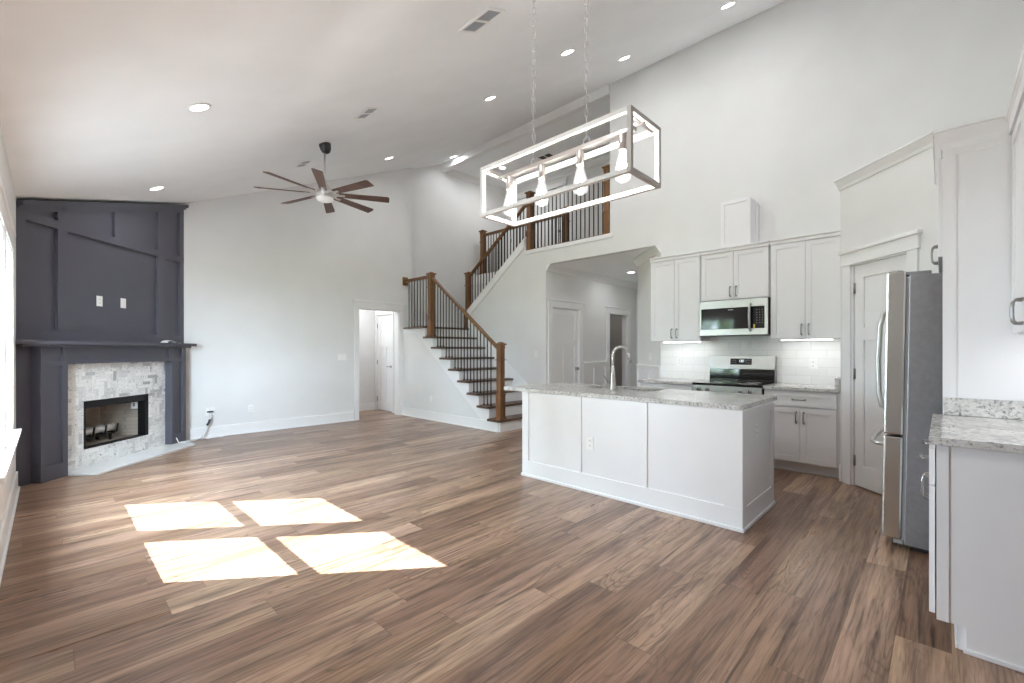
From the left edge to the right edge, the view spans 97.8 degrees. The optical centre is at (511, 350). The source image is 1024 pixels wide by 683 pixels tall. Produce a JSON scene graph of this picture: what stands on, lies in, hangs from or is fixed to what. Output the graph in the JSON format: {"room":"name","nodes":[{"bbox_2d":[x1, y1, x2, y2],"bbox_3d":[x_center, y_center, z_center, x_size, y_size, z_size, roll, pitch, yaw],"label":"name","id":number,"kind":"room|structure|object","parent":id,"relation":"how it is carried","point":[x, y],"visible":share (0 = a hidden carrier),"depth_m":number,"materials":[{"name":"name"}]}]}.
{"room":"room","nodes":[
{"label":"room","id":0,"kind":"room"},
{"bbox_2d":[0,124,15,527],"bbox_3d":[-1.962,-0.091,1.494,11.500,2.823,0.140,0,0,44],"label":"wall","id":1,"kind":"structure","parent":0,"point":[5,173],"depth_m":3.60,"materials":[{"name":"paint"}]},
{"bbox_2d":[0,176,14,485],"bbox_3d":[-3.179,-0.107,2.705,1.112,1.835,0.194,0,0,44],"label":"window","id":2,"kind":"structure","parent":1,"relation":"in","point":[6,454],"depth_m":3.06,"materials":[{"name":"paint"}]},
{"bbox_2d":[0,471,19,584],"bbox_3d":[-1.291,1.238,0.966,9.600,0.165,0.030,0,0,44],"label":"baseboard","id":3,"kind":"structure","parent":1,"relation":"attached to","point":[7,523],"depth_m":3.19,"materials":[{"name":"paint"}]},
{"bbox_2d":[5,206,21,450],"bbox_3d":[-3.962,-0.107,3.459,1.122,1.835,0.194,0,0,44],"label":"window","id":4,"kind":"structure","parent":1,"relation":"in","point":[12,435],"depth_m":3.80,"materials":[{"name":"paint"}]},
{"bbox_2d":[178,168,411,439],"bbox_3d":[-4.127,-1.271,7.420,0.140,5.183,5.680,0,0,44],"label":"wall","id":5,"kind":"structure","parent":0,"point":[271,287],"depth_m":7.57,"materials":[{"name":"paint"}]},
{"bbox_2d":[205,407,214,415],"bbox_3d":[-4.604,0.920,6.817,0.009,0.120,0.120,0,0,44],"label":"wall outlet","id":6,"kind":"object","parent":5,"relation":"attached to","point":[208,408],"visible":1,"depth_m":6.82,"materials":[{"name":"plastic"}]},
{"bbox_2d":[248,405,252,412],"bbox_3d":[-4.219,0.930,7.217,0.009,0.120,0.075,0,0,44],"label":"wall outlet","id":7,"kind":"object","parent":5,"relation":"attached to","point":[250,407],"visible":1,"depth_m":7.21,"materials":[{"name":"plastic"}]},
{"bbox_2d":[190,412,353,439],"bbox_3d":[-3.886,1.238,7.548,0.030,0.165,2.560,0,0,44],"label":"baseboard","id":8,"kind":"structure","parent":5,"relation":"attached to","point":[243,428],"depth_m":7.40,"materials":[{"name":"paint"}]},
{"bbox_2d":[338,354,346,359],"bbox_3d":[-3.158,0.112,8.318,0.010,0.120,0.165,0,0,44],"label":"light switch","id":9,"kind":"object","parent":5,"relation":"attached to","point":[340,356],"visible":1,"depth_m":8.32,"materials":[{"name":"plastic"}]},
{"bbox_2d":[353,300,404,420],"bbox_3d":[-2.665,0.173,8.909,0.180,2.293,1.124,0,0,44],"label":"trim","id":10,"kind":"structure","parent":5,"relation":"attached to","point":[398,308],"depth_m":9.07,"materials":[{"name":"paint"}]},
{"bbox_2d":[0,0,786,204],"bbox_3d":[0.278,-2.925,3.849,11.740,3.044,6.730,0,0,44],"label":"ceiling","id":11,"kind":"structure","parent":0,"point":[95,95],"depth_m":3.83,"materials":[{"name":"paint"}]},
{"bbox_2d":[148,186,164,190],"bbox_3d":[-4.287,-1.964,5.395,0.179,0.077,0.165,0,0,38],"label":"recessed light","id":12,"kind":"object","parent":11,"relation":"in","point":[156,187],"visible":1,"depth_m":5.39,"materials":[{"name":"plastic"}]},
{"bbox_2d":[186,103,211,111],"bbox_3d":[-2.477,-1.930,3.540,0.179,0.077,0.165,0,0,38],"label":"recessed light","id":13,"kind":"object","parent":11,"relation":"in","point":[197,107],"visible":1,"depth_m":3.53,"materials":[{"name":"plastic"}]},
{"bbox_2d":[294,160,312,167],"bbox_3d":[-2.950,-2.651,6.329,0.320,0.073,0.158,0,0,44],"label":"ceiling vent","id":14,"kind":"object","parent":11,"relation":"in","point":[306,162],"visible":1,"depth_m":6.32,"materials":[{"name":"plastic"}]},
{"bbox_2d":[253,142,388,212],"bbox_3d":[-2.361,-2.251,5.635,1.534,0.749,1.534,0,0,44],"label":"ceiling fan","id":15,"kind":"object","parent":11,"relation":"hanging from","point":[324,193],"visible":1,"depth_m":5.59,"materials":[{"name":"brown wood"}]},
{"bbox_2d":[353,107,380,119],"bbox_3d":[-1.601,-2.618,4.925,0.340,0.073,0.158,0,0,44],"label":"ceiling vent","id":16,"kind":"object","parent":11,"relation":"in","point":[367,112],"visible":1,"depth_m":4.91,"materials":[{"name":"plastic"}]},
{"bbox_2d":[458,7,505,33],"bbox_3d":[-0.237,-2.584,3.501,0.360,0.085,0.186,0,0,44],"label":"ceiling vent","id":17,"kind":"object","parent":11,"relation":"in","point":[488,15],"visible":1,"depth_m":3.49,"materials":[{"name":"plastic"}]},
{"bbox_2d":[484,95,496,100],"bbox_3d":[-0.284,-3.289,5.816,0.179,0.077,0.165,0,0,38],"label":"recessed light","id":18,"kind":"object","parent":11,"relation":"in","point":[489,98],"visible":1,"depth_m":5.80,"materials":[{"name":"plastic"}]},
{"bbox_2d":[560,48,575,55],"bbox_3d":[0.607,-3.267,4.888,0.179,0.077,0.165,0,0,38],"label":"recessed light","id":19,"kind":"object","parent":11,"relation":"in","point":[568,51],"visible":1,"depth_m":4.87,"materials":[{"name":"plastic"}]},
{"bbox_2d":[480,0,660,226],"bbox_3d":[0.282,-1.649,2.530,1.035,1.634,0.305,0,0,44],"label":"chandelier","id":20,"kind":"object","parent":11,"relation":"hanging from","point":[626,138],"visible":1,"depth_m":2.41,"materials":[{"name":"white metal"}]},
{"bbox_2d":[506,176,512,190],"bbox_3d":[-0.015,-1.053,2.816,0.042,0.080,0.042,0,0,44],"label":"socket","id":21,"kind":"object","parent":20,"relation":"attached to","point":[509,179],"depth_m":2.80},
{"bbox_2d":[538,164,544,179],"bbox_3d":[0.175,-1.053,2.632,0.042,0.080,0.042,0,0,44],"label":"socket","id":22,"kind":"object","parent":20,"relation":"attached to","point":[541,167],"depth_m":2.61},
{"bbox_2d":[577,149,583,166],"bbox_3d":[0.373,-1.053,2.442,0.042,0.080,0.042,0,0,44],"label":"socket","id":23,"kind":"object","parent":20,"relation":"attached to","point":[580,152],"depth_m":2.43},
{"bbox_2d":[619,133,626,151],"bbox_3d":[0.561,-1.053,2.261,0.042,0.080,0.042,0,0,44],"label":"socket","id":24,"kind":"object","parent":20,"relation":"attached to","point":[622,136],"depth_m":2.24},
{"bbox_2d":[617,55,630,60],"bbox_3d":[1.459,-3.807,5.810,0.179,0.077,0.165,0,0,38],"label":"recessed light","id":25,"kind":"object","parent":11,"relation":"in","point":[626,56],"visible":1,"depth_m":5.79,"materials":[{"name":"plastic"}]},
{"bbox_2d":[719,0,736,9],"bbox_3d":[2.377,-3.805,4.918,0.179,0.077,0.165,0,0,38],"label":"recessed light","id":26,"kind":"object","parent":11,"relation":"in","point":[727,5],"visible":1,"depth_m":4.91,"materials":[{"name":"plastic"}]},
{"bbox_2d":[359,164,507,404],"bbox_3d":[-1.699,-1.630,10.870,1.150,5.900,6.700,0,0,44],"label":"wall","id":27,"kind":"structure","parent":0,"point":[447,222],"depth_m":10.18,"materials":[{"name":"paint"}]},
{"bbox_2d":[359,402,394,412],"bbox_3d":[-3.303,1.238,9.118,1.030,0.165,1.710,0,0,44],"label":"baseboard","id":28,"kind":"structure","parent":27,"relation":"attached to","point":[363,406],"depth_m":9.92,"materials":[{"name":"paint"}]},
{"bbox_2d":[374,310,393,412],"bbox_3d":[-2.783,0.189,9.839,0.820,2.262,0.149,0,0,44],"label":"door","id":29,"kind":"structure","parent":27,"relation":"in","point":[384,320],"depth_m":9.84,"materials":[{"name":"paint"}]},
{"bbox_2d":[412,321,463,327],"bbox_3d":[-1.557,-0.560,10.192,0.016,0.160,1.880,0,0,44],"label":"trim","id":30,"kind":"structure","parent":27,"relation":"attached to","point":[412,321],"depth_m":10.15,"materials":[{"name":"paint"}]},
{"bbox_2d":[403,333,479,418],"bbox_3d":[-1.256,0.430,8.361,2.970,1.780,0.100,0,0,44],"label":"wall","id":31,"kind":"structure","parent":0,"point":[424,377],"depth_m":8.68,"materials":[{"name":"paint"}]},
{"bbox_2d":[402,407,498,431],"bbox_3d":[-1.247,1.238,8.241,2.830,0.165,0.030,0,0,44],"label":"baseboard","id":32,"kind":"structure","parent":31,"relation":"attached to","point":[428,415],"depth_m":8.07,"materials":[{"name":"paint"}]},
{"bbox_2d":[476,283,487,297],"bbox_3d":[0.107,-0.915,9.963,2.730,1.470,0.100,0,0,44],"label":"wall","id":33,"kind":"structure","parent":0,"point":[477,285],"depth_m":10.77,"materials":[{"name":"paint"}]},
{"bbox_2d":[474,271,497,284],"bbox_3d":[0.062,-1.722,9.916,2.730,0.225,0.030,0,0,44],"label":"trim","id":34,"kind":"structure","parent":33,"relation":"attached to","point":[477,276],"depth_m":10.63,"materials":[{"name":"paint"}]},
{"bbox_2d":[0,410,1023,682],"bbox_3d":[0.807,1.380,6.027,14.000,0.120,10.600,0,0,44],"label":"floor","id":35,"kind":"structure","parent":0,"point":[382,546],"depth_m":2.59,"materials":[{"name":"brown wood"}]},
{"bbox_2d":[16,200,196,485],"bbox_3d":[-4.881,-0.422,5.368,0.940,3.485,2.501,0,0,-1],"label":"fireplace","id":36,"kind":"object","parent":35,"relation":"on","point":[81,364],"depth_m":5.19,"materials":[{"name":"grey paint"}]},
{"bbox_2d":[96,296,102,306],"bbox_3d":[-4.836,-0.585,5.243,0.009,0.120,0.075,0,0,-1],"label":"wall outlet","id":37,"kind":"object","parent":36,"relation":"attached to","point":[99,299],"visible":1,"depth_m":5.24,"materials":[{"name":"plastic"}]},
{"bbox_2d":[86,424,115,435],"bbox_3d":[-5.027,0.958,5.366,0.090,0.085,0.544,0,0,-1],"label":"log","id":38,"kind":"object","parent":36,"relation":"on","point":[98,429],"visible":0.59,"depth_m":5.43,"materials":[{"name":"beige wood"}]},
{"bbox_2d":[16,339,196,347],"bbox_3d":[-4.713,-0.076,5.331,0.245,0.063,2.423,0,0,-1],"label":"mantel shelf","id":39,"kind":"object","parent":36,"relation":"attached to","point":[20,343],"depth_m":5.00,"materials":[{"name":"grey paint"}]},
{"bbox_2d":[121,298,125,307],"bbox_3d":[-4.842,-0.595,5.571,0.010,0.120,0.075,0,0,-1],"label":"light switch","id":40,"kind":"object","parent":36,"relation":"attached to","point":[123,301],"visible":1,"depth_m":5.57,"materials":[{"name":"plastic"}]},
{"bbox_2d":[131,402,137,408],"bbox_3d":[-4.947,0.703,5.856,0.070,0.105,0.031,0,0,-19],"label":"control box","id":41,"kind":"object","parent":36,"relation":"attached to","point":[134,405],"visible":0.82,"depth_m":5.84,"materials":[{"name":"plastic"}]},
{"bbox_2d":[160,340,179,342],"bbox_3d":[-4.778,-0.130,6.257,0.120,0.037,0.290,0,0,-1],"label":"paper sheets","id":42,"kind":"object","parent":36,"relation":"on","point":[163,341],"visible":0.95,"depth_m":6.17,"materials":[{"name":"white paper"}]},
{"bbox_2d":[176,411,222,442],"bbox_3d":[-4.606,1.115,6.568,0.191,0.401,0.640,0,0,20],"label":"cable","id":43,"kind":"object","parent":35,"relation":"on","point":[209,420],"visible":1,"depth_m":6.70,"materials":[{"name":"plastic"}]},
{"bbox_2d":[403,326,521,431],"bbox_3d":[-0.571,0.420,9.020,3.058,1.800,2.140,0,0,44],"label":"staircase","id":44,"kind":"structure","parent":35,"relation":"on","point":[513,409],"depth_m":8.20,"materials":[{"name":"paint"}]},
{"bbox_2d":[403,272,506,419],"bbox_3d":[-1.179,-0.205,8.287,2.902,2.650,0.149,0,0,44],"label":"stair railing","id":45,"kind":"object","parent":44,"relation":"on","point":[500,347],"visible":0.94,"depth_m":8.03,"materials":[{"name":"brown wood"}]},
{"bbox_2d":[464,205,525,327],"bbox_3d":[-0.345,-1.655,9.031,1.788,2.349,0.149,0,0,44],"label":"stair railing","id":46,"kind":"object","parent":44,"relation":"on","point":[468,285],"visible":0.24,"depth_m":9.18,"materials":[{"name":"brown wood"}]},
{"bbox_2d":[521,392,775,532],"bbox_3d":[1.201,0.879,4.324,2.200,0.882,0.916,0,0,44],"label":"base cabinet","id":47,"kind":"object","parent":35,"relation":"on","point":[706,465],"visible":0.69,"depth_m":3.74,"materials":[{"name":"paint"}]},
{"bbox_2d":[586,436,592,449],"bbox_3d":[0.727,0.860,4.170,0.075,0.120,0.009,0,0,44],"label":"wall outlet","id":48,"kind":"object","parent":47,"relation":"attached to","point":[589,440],"visible":1,"depth_m":4.17,"materials":[{"name":"plastic"}]},
{"bbox_2d":[504,382,776,409],"bbox_3d":[1.140,0.418,4.511,2.493,0.036,1.020,0,0,44],"label":"countertop","id":49,"kind":"structure","parent":47,"relation":"on","point":[709,399],"depth_m":4.11,"materials":[{"name":"stone"}]},
{"bbox_2d":[604,346,632,389],"bbox_3d":[1.106,0.174,4.636,0.306,0.452,0.068,0,0,-5],"label":"faucet","id":50,"kind":"object","parent":49,"relation":"on","point":[612,382],"visible":1,"depth_m":4.62,"materials":[{"name":"silver metal"}]},
{"bbox_2d":[755,422,757,437],"bbox_3d":[1.921,0.620,3.510,0.009,0.120,0.075,0,0,44],"label":"wall outlet","id":51,"kind":"object","parent":47,"relation":"attached to","point":[756,423],"visible":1,"depth_m":3.50,"materials":[{"name":"plastic"}]},
{"bbox_2d":[640,382,692,389],"bbox_3d":[2.195,0.874,6.042,0.728,0.893,0.646,0,0,44],"label":"base cabinet","id":52,"kind":"object","parent":35,"relation":"on","point":[642,384],"visible":0.07,"depth_m":5.83,"materials":[{"name":"paint"}]},
{"bbox_2d":[638,378,705,384],"bbox_3d":[2.194,0.407,6.053,0.745,0.035,0.617,0,0,44],"label":"countertop","id":53,"kind":"structure","parent":52,"relation":"on","point":[651,380],"depth_m":5.91,"materials":[{"name":"stone"}]},
{"bbox_2d":[692,356,776,394],"bbox_3d":[2.728,0.691,5.498,0.780,1.258,0.666,0,0,44],"label":"range","id":54,"kind":"object","parent":35,"relation":"on","point":[752,370],"visible":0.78,"depth_m":5.54,"materials":[{"name":"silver metal"}]},
{"bbox_2d":[692,380,774,387],"bbox_3d":[2.711,0.402,5.480,0.780,0.027,0.545,0,0,44],"label":"cooktop","id":55,"kind":"object","parent":54,"relation":"in","point":[708,383],"depth_m":5.42,"materials":[{"name":"black glass"}]},
{"bbox_2d":[764,389,839,477],"bbox_3d":[3.282,0.874,4.995,0.700,0.893,0.646,0,0,44],"label":"base cabinet","id":56,"kind":"object","parent":35,"relation":"on","point":[806,423],"visible":0.83,"depth_m":4.75,"materials":[{"name":"paint"}]},
{"bbox_2d":[763,377,839,392],"bbox_3d":[3.286,0.350,5.001,0.703,0.150,0.617,0,0,44],"label":"countertop","id":57,"kind":"structure","parent":56,"relation":"on","point":[835,388],"depth_m":4.84,"materials":[{"name":"stone"}]},
{"bbox_2d":[870,270,942,553],"bbox_3d":[3.113,0.393,3.090,0.952,1.852,0.910,1,1,44],"label":"refrigerator","id":58,"kind":"object","parent":35,"relation":"on","point":[913,380],"visible":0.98,"depth_m":2.94,"materials":[{"name":"metal"}]},
{"bbox_2d":[919,440,1023,672],"bbox_3d":[2.471,0.871,2.165,0.726,0.898,1.003,0,0,44],"label":"base cabinet","id":59,"kind":"object","parent":35,"relation":"on","point":[976,497],"visible":0.82,"depth_m":1.92,"materials":[{"name":"paint"}]},
{"bbox_2d":[929,397,1023,453],"bbox_3d":[2.480,0.350,2.142,0.690,0.140,1.023,0,0,44],"label":"countertop","id":60,"kind":"structure","parent":59,"relation":"on","point":[982,424],"depth_m":2.30,"materials":[{"name":"stone"}]},
{"bbox_2d":[931,113,1023,413],"bbox_3d":[3.191,-0.007,2.892,0.706,2.655,1.127,0,0,44],"label":"tall cabinet","id":61,"kind":"object","parent":60,"relation":"on","point":[983,359],"visible":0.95,"depth_m":2.62,"materials":[{"name":"paint"}]},
{"bbox_2d":[454,99,609,188],"bbox_3d":[0.817,-4.240,9.453,4.740,0.120,2.190,0,0,44],"label":"ceiling","id":62,"kind":"structure","parent":0,"point":[472,168],"depth_m":9.18,"materials":[{"name":"paint"}]},
{"bbox_2d":[536,152,553,159],"bbox_3d":[0.754,-4.176,9.632,0.360,0.008,0.300,0,0,44],"label":"ceiling vent","id":63,"kind":"object","parent":62,"relation":"in","point":[547,155],"visible":0.58,"depth_m":9.59,"materials":[{"name":"plastic"}]},
{"bbox_2d":[511,161,609,248],"bbox_3d":[1.535,-3.055,10.199,4.740,2.450,0.120,0,0,44],"label":"wall","id":64,"kind":"structure","parent":0,"point":[595,171],"depth_m":10.12,"materials":[{"name":"paint"}]},
{"bbox_2d":[508,189,533,257],"bbox_3d":[0.198,-2.921,11.361,0.924,2.182,0.107,0,0,44],"label":"door","id":65,"kind":"structure","parent":64,"relation":"in","point":[521,195],"depth_m":11.56,"materials":[{"name":"paint"}]},
{"bbox_2d":[448,154,609,194],"bbox_3d":[0.788,-4.125,9.481,4.380,0.110,1.950,0,0,44],"label":"trim","id":66,"kind":"structure","parent":64,"relation":"attached to","point":[606,158],"depth_m":10.58,"materials":[{"name":"paint"}]},
{"bbox_2d":[533,177,566,247],"bbox_3d":[0.893,-2.921,10.692,1.034,2.182,0.107,0,0,44],"label":"door","id":67,"kind":"structure","parent":64,"relation":"in","point":[562,182],"depth_m":10.69,"materials":[{"name":"paint"}]},
{"bbox_2d":[550,271,635,386],"bbox_3d":[1.785,-0.117,9.333,0.120,2.875,3.280,0,0,44],"label":"wall","id":68,"kind":"structure","parent":0,"point":[596,295],"depth_m":9.17,"materials":[{"name":"paint"}]},
{"bbox_2d":[547,298,584,383],"bbox_3d":[0.995,0.182,8.476,0.172,2.275,1.120,0,0,44],"label":"door","id":69,"kind":"structure","parent":68,"relation":"in","point":[565,323],"depth_m":8.47,"materials":[{"name":"paint"}]},
{"bbox_2d":[546,264,637,288],"bbox_3d":[2.256,-1.500,8.734,1.390,0.110,3.290,0,0,44],"label":"trim","id":70,"kind":"structure","parent":68,"relation":"attached to","point":[549,267],"depth_m":8.92,"materials":[{"name":"paint"}]},
{"bbox_2d":[583,361,606,384],"bbox_3d":[1.698,0.688,9.132,0.035,0.935,0.850,0,0,44],"label":"trim","id":71,"kind":"structure","parent":68,"relation":"attached to","point":[593,372],"depth_m":9.14,"materials":[{"name":"paint"}]},
{"bbox_2d":[605,306,631,385],"bbox_3d":[2.306,0.182,9.845,0.160,2.275,1.060,0,0,44],"label":"trim","id":72,"kind":"structure","parent":68,"relation":"attached to","point":[625,313],"depth_m":10.07,"materials":[{"name":"paint"}]},
{"bbox_2d":[555,248,648,282],"bbox_3d":[2.569,-1.605,8.591,2.280,0.100,3.300,0,0,44],"label":"ceiling","id":73,"kind":"structure","parent":0,"point":[617,266],"depth_m":8.13,"materials":[{"name":"paint"}]},
{"bbox_2d":[610,315,621,385],"bbox_3d":[1.691,-0.080,10.382,1.470,2.800,2.100,0,0,44],"label":"wall","id":74,"kind":"structure","parent":0,"point":[615,321],"depth_m":10.86,"materials":[{"name":"paint"}]},
{"bbox_2d":[636,289,637,386],"bbox_3d":[3.446,-0.117,9.955,1.650,2.875,0.120,0,0,44],"label":"wall","id":75,"kind":"structure","parent":0,"point":[636,289],"depth_m":10.40,"materials":[{"name":"paint"}]},
{"bbox_2d":[638,252,660,377],"bbox_3d":[2.840,-0.117,8.095,0.693,2.875,3.391,0,0,31],"label":"wall","id":76,"kind":"structure","parent":0,"point":[646,346],"depth_m":7.22,"materials":[{"name":"paint"}]},
{"bbox_2d":[632,245,660,266],"bbox_3d":[2.114,-1.500,7.093,0.090,0.110,1.130,0,0,-1],"label":"trim","id":77,"kind":"structure","parent":76,"relation":"attached to","point":[654,250],"depth_m":6.96,"materials":[{"name":"paint"}]},
{"bbox_2d":[636,364,659,386],"bbox_3d":[2.142,0.688,7.074,0.035,0.935,1.088,0,0,-1],"label":"trim","id":78,"kind":"structure","parent":76,"relation":"attached to","point":[643,371],"depth_m":7.06,"materials":[{"name":"paint"}]},
{"bbox_2d":[468,0,1023,403],"bbox_3d":[2.010,-1.476,6.756,8.060,5.591,0.120,0,0,44],"label":"wall","id":79,"kind":"structure","parent":0,"point":[774,107],"depth_m":5.43,"materials":[{"name":"paint"}]},
{"bbox_2d":[467,237,524,314],"bbox_3d":[-0.300,-1.413,8.978,1.680,1.445,0.164,0,0,44],"label":"trim","id":80,"kind":"structure","parent":79,"relation":"attached to","point":[520,247],"depth_m":8.88,"materials":[{"name":"paint"}]},
{"bbox_2d":[468,320,527,385],"bbox_3d":[-0.140,0.335,8.734,2.220,1.970,0.014,0,0,44],"label":"trim","id":81,"kind":"structure","parent":79,"relation":"attached to","point":[510,372],"depth_m":8.71,"materials":[{"name":"paint"}]},
{"bbox_2d":[441,85,609,171],"bbox_3d":[0.003,-4.161,8.655,4.375,0.160,0.130,0,0,44],"label":"trim","id":82,"kind":"structure","parent":79,"relation":"attached to","point":[602,94],"depth_m":8.25,"materials":[{"name":"paint"}]},
{"bbox_2d":[524,233,612,254],"bbox_3d":[0.958,-1.961,7.769,1.880,0.318,0.160,0,0,44],"label":"trim","id":83,"kind":"structure","parent":79,"relation":"attached to","point":[609,235],"depth_m":7.66,"materials":[{"name":"paint"}]},
{"bbox_2d":[525,164,609,250],"bbox_3d":[0.944,-2.433,7.790,1.829,1.125,0.149,0,0,44],"label":"loft railing","id":84,"kind":"object","parent":83,"relation":"on","point":[530,208],"visible":0.76,"depth_m":7.75,"materials":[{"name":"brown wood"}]},
{"bbox_2d":[649,251,709,341],"bbox_3d":[2.291,-0.714,6.127,0.691,1.157,0.386,0,0,44],"label":"upper cabinet","id":85,"kind":"object","parent":79,"relation":"attached to","point":[675,279],"visible":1,"depth_m":6.01,"materials":[{"name":"paint"}]},
{"bbox_2d":[663,341,700,342],"bbox_3d":[2.295,-0.125,6.051,0.510,0.020,0.040,0,0,44],"label":"light","id":86,"kind":"object","parent":85,"relation":"attached to","point":[663,341],"visible":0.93,"depth_m":6.07,"materials":[{"name":"plastic"}]},
{"bbox_2d":[700,240,770,301],"bbox_3d":[2.828,-0.964,5.610,0.791,0.657,0.386,0,0,44],"label":"upper cabinet","id":87,"kind":"object","parent":79,"relation":"attached to","point":[742,271],"visible":0.98,"depth_m":5.47,"materials":[{"name":"paint"}]},
{"bbox_2d":[700,297,770,336],"bbox_3d":[2.802,-0.408,5.577,0.789,0.440,0.455,0,0,44],"label":"microwave","id":88,"kind":"object","parent":87,"relation":"attached to","point":[751,316],"visible":1,"depth_m":5.43,"materials":[{"name":"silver metal"}]},
{"bbox_2d":[721,196,759,246],"bbox_3d":[2.869,-1.581,5.623,0.360,0.577,0.315,0,0,44],"label":"duct cover","id":89,"kind":"object","parent":87,"relation":"on","point":[740,218],"visible":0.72,"depth_m":5.52,"materials":[{"name":"paint"}]},
{"bbox_2d":[661,336,839,384],"bbox_3d":[2.952,0.100,5.758,2.178,0.580,0.009,0,0,44],"label":"backsplash","id":90,"kind":"structure","parent":79,"relation":"attached to","point":[793,356],"depth_m":5.51,"materials":[{"name":"tile"}]},
{"bbox_2d":[741,340,746,348],"bbox_3d":[2.973,-0.085,5.724,0.070,0.110,0.010,0,0,44],"label":"light switch","id":91,"kind":"object","parent":90,"relation":"attached to","point":[743,342],"visible":1,"depth_m":5.72,"materials":[{"name":"plastic"}]},
{"bbox_2d":[752,340,757,348],"bbox_3d":[3.067,-0.085,5.634,0.070,0.110,0.010,0,0,44],"label":"light switch","id":92,"kind":"object","parent":90,"relation":"attached to","point":[754,342],"visible":1,"depth_m":5.63,"materials":[{"name":"plastic"}]},
{"bbox_2d":[809,359,816,368],"bbox_3d":[3.510,0.150,5.207,0.075,0.120,0.009,0,0,44],"label":"wall outlet","id":93,"kind":"object","parent":90,"relation":"attached to","point":[812,362],"visible":1,"depth_m":5.21,"materials":[{"name":"plastic"}]},
{"bbox_2d":[769,229,839,338],"bbox_3d":[3.371,-0.717,5.087,0.703,1.150,0.386,0,0,44],"label":"upper cabinet","id":94,"kind":"object","parent":79,"relation":"attached to","point":[805,269],"visible":0.95,"depth_m":4.97,"materials":[{"name":"paint"}]},
{"bbox_2d":[781,338,833,340],"bbox_3d":[3.329,-0.132,5.055,0.500,0.020,0.040,0,0,44],"label":"light","id":95,"kind":"object","parent":94,"relation":"attached to","point":[801,338],"visible":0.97,"depth_m":5.01,"materials":[{"name":"plastic"}]},
{"bbox_2d":[840,147,938,464],"bbox_3d":[3.400,-0.170,4.020,0.100,2.980,1.052,0,0,-1],"label":"wall","id":96,"kind":"structure","parent":0,"point":[901,198],"depth_m":3.94,"materials":[{"name":"paint"}]},
{"bbox_2d":[839,465,841,481],"bbox_3d":[3.332,1.238,4.530,0.016,0.165,0.034,0,0,-1],"label":"baseboard","id":97,"kind":"structure","parent":96,"relation":"attached to","point":[840,466],"depth_m":4.52,"materials":[{"name":"paint"}]},
{"bbox_2d":[838,229,921,493],"bbox_3d":[3.378,0.163,4.091,0.140,2.315,0.875,0,0,-1],"label":"door","id":98,"kind":"structure","parent":96,"relation":"in","point":[864,275],"depth_m":4.27,"materials":[{"name":"paint"}]},
{"bbox_2d":[834,131,932,190],"bbox_3d":[3.319,-1.680,4.035,0.060,0.100,1.045,0,0,-1],"label":"trim","id":99,"kind":"structure","parent":96,"relation":"attached to","point":[924,142],"depth_m":3.95,"materials":[{"name":"paint"}]},
{"bbox_3d":[4.573,-1.491,1.871,2.690,5.621,3.640,0,0,44],"label":"wall","id":100,"kind":"structure","parent":0,"visible":0},
{"bbox_2d":[1005,46,1023,334],"bbox_3d":[2.598,-0.714,2.059,0.406,1.243,0.973,0,0,44],"label":"upper cabinet","id":101,"kind":"object","parent":100,"relation":"attached to","point":[1014,112],"visible":1,"depth_m":2.33,"materials":[{"name":"paint"}]},
{"bbox_3d":[0.851,-1.740,9.539,4.390,0.180,2.280,0,0,44],"label":"floor","id":102,"kind":"structure","parent":0,"visible":0},
{"bbox_2d":[479,206,569,273],"bbox_3d":[0.196,-2.370,9.878,2.634,1.080,0.149,0,0,44],"label":"loft railing","id":103,"kind":"object","parent":102,"relation":"on","point":[483,234],"visible":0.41,"depth_m":10.18,"materials":[{"name":"brown wood"}]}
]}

